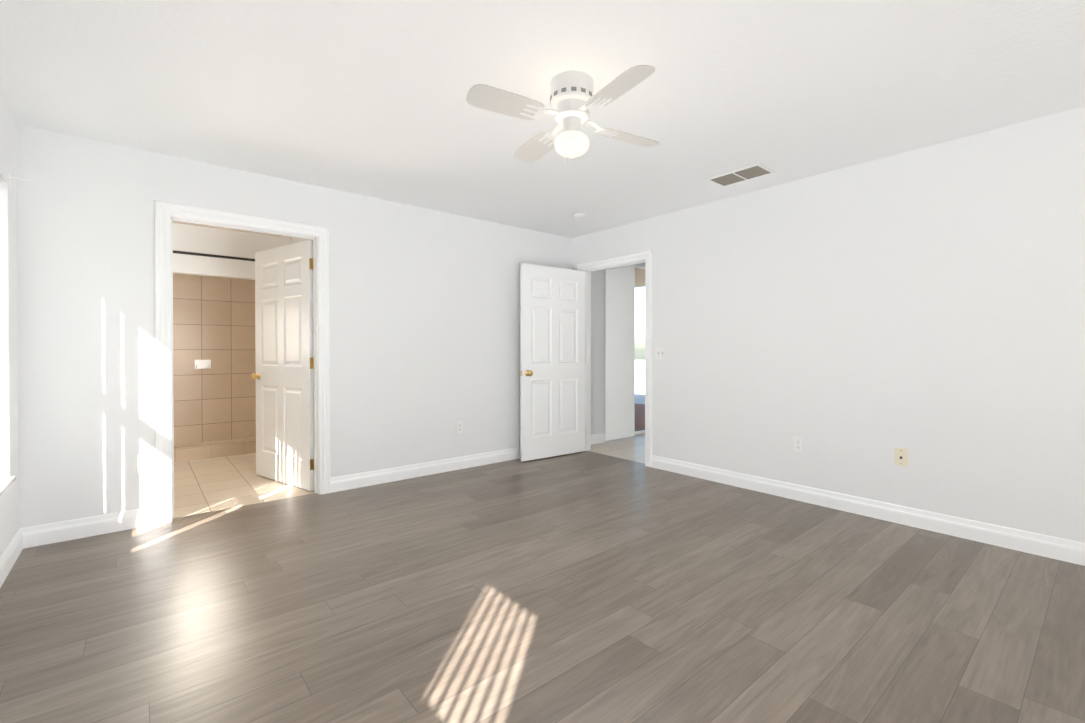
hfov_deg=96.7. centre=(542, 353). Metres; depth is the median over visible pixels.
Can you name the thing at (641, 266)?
window
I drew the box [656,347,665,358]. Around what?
double light switch
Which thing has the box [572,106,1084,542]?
wall
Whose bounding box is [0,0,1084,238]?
ceiling
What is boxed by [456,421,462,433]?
electrical outlet
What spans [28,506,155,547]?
baseboard
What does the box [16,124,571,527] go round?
wall
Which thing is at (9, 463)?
wall
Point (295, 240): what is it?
wall
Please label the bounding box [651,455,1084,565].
baseboard
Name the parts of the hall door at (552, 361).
knob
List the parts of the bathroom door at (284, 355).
knob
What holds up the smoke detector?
attached to the ceiling at (362, 96)
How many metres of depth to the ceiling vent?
3.56 m
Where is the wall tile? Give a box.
[173,273,255,444]
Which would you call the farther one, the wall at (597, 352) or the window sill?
the wall at (597, 352)
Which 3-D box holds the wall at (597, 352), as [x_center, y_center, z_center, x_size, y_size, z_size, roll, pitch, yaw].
[1.985,-0.130,7.159,4.300,2.440,0.200,0,1,-40]
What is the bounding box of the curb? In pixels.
[174,439,255,461]
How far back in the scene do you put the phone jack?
3.18 m
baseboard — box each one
[0,527,27,587]
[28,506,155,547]
[330,447,519,492]
[591,433,604,444]
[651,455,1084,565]
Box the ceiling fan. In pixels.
[466,65,658,164]
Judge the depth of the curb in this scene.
5.14 m
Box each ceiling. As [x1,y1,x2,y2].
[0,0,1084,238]
[635,268,644,287]
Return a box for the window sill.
[0,476,15,495]
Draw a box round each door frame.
[154,200,329,523]
[577,250,652,466]
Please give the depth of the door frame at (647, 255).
4.88 m
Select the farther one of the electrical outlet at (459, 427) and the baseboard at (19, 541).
the electrical outlet at (459, 427)
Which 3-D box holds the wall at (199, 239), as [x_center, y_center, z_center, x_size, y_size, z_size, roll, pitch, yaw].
[-3.684,-1.084,5.037,1.900,0.500,0.120,0,1,-40]
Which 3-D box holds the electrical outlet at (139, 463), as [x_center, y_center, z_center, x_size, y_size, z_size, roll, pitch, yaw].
[-2.603,0.710,3.120,0.070,0.114,0.008,0,1,-40]
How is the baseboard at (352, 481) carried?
attached to the wall at (424, 330)
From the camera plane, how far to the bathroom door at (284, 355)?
4.10 m
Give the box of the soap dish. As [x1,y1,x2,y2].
[195,360,210,368]
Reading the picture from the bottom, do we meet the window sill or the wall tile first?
the window sill
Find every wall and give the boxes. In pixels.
[0,95,19,556]
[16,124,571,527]
[172,223,290,279]
[291,237,313,339]
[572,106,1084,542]
[591,263,644,434]
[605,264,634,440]
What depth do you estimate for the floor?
2.12 m
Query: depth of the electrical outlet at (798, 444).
3.67 m
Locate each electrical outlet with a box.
[133,454,146,472]
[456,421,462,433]
[794,437,803,452]
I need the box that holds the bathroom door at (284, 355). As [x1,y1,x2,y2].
[250,240,313,490]
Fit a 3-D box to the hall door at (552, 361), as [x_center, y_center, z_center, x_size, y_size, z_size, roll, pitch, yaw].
[0.142,0.084,5.180,0.900,2.018,0.167,0,1,-37]
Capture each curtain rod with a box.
[9,174,29,186]
[173,250,254,260]
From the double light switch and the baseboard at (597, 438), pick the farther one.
the baseboard at (597, 438)
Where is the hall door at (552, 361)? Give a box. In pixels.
[520,263,585,461]
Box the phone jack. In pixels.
[894,447,907,466]
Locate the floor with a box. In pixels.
[0,403,1084,722]
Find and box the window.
[635,264,644,434]
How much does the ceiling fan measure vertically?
0.415 m
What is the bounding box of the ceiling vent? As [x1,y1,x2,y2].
[706,163,774,186]
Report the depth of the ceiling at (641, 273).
8.99 m
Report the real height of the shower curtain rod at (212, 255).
0.056 m
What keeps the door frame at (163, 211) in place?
attached to the wall at (424, 330)
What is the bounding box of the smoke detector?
[573,213,585,218]
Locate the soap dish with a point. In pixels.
(202, 364)

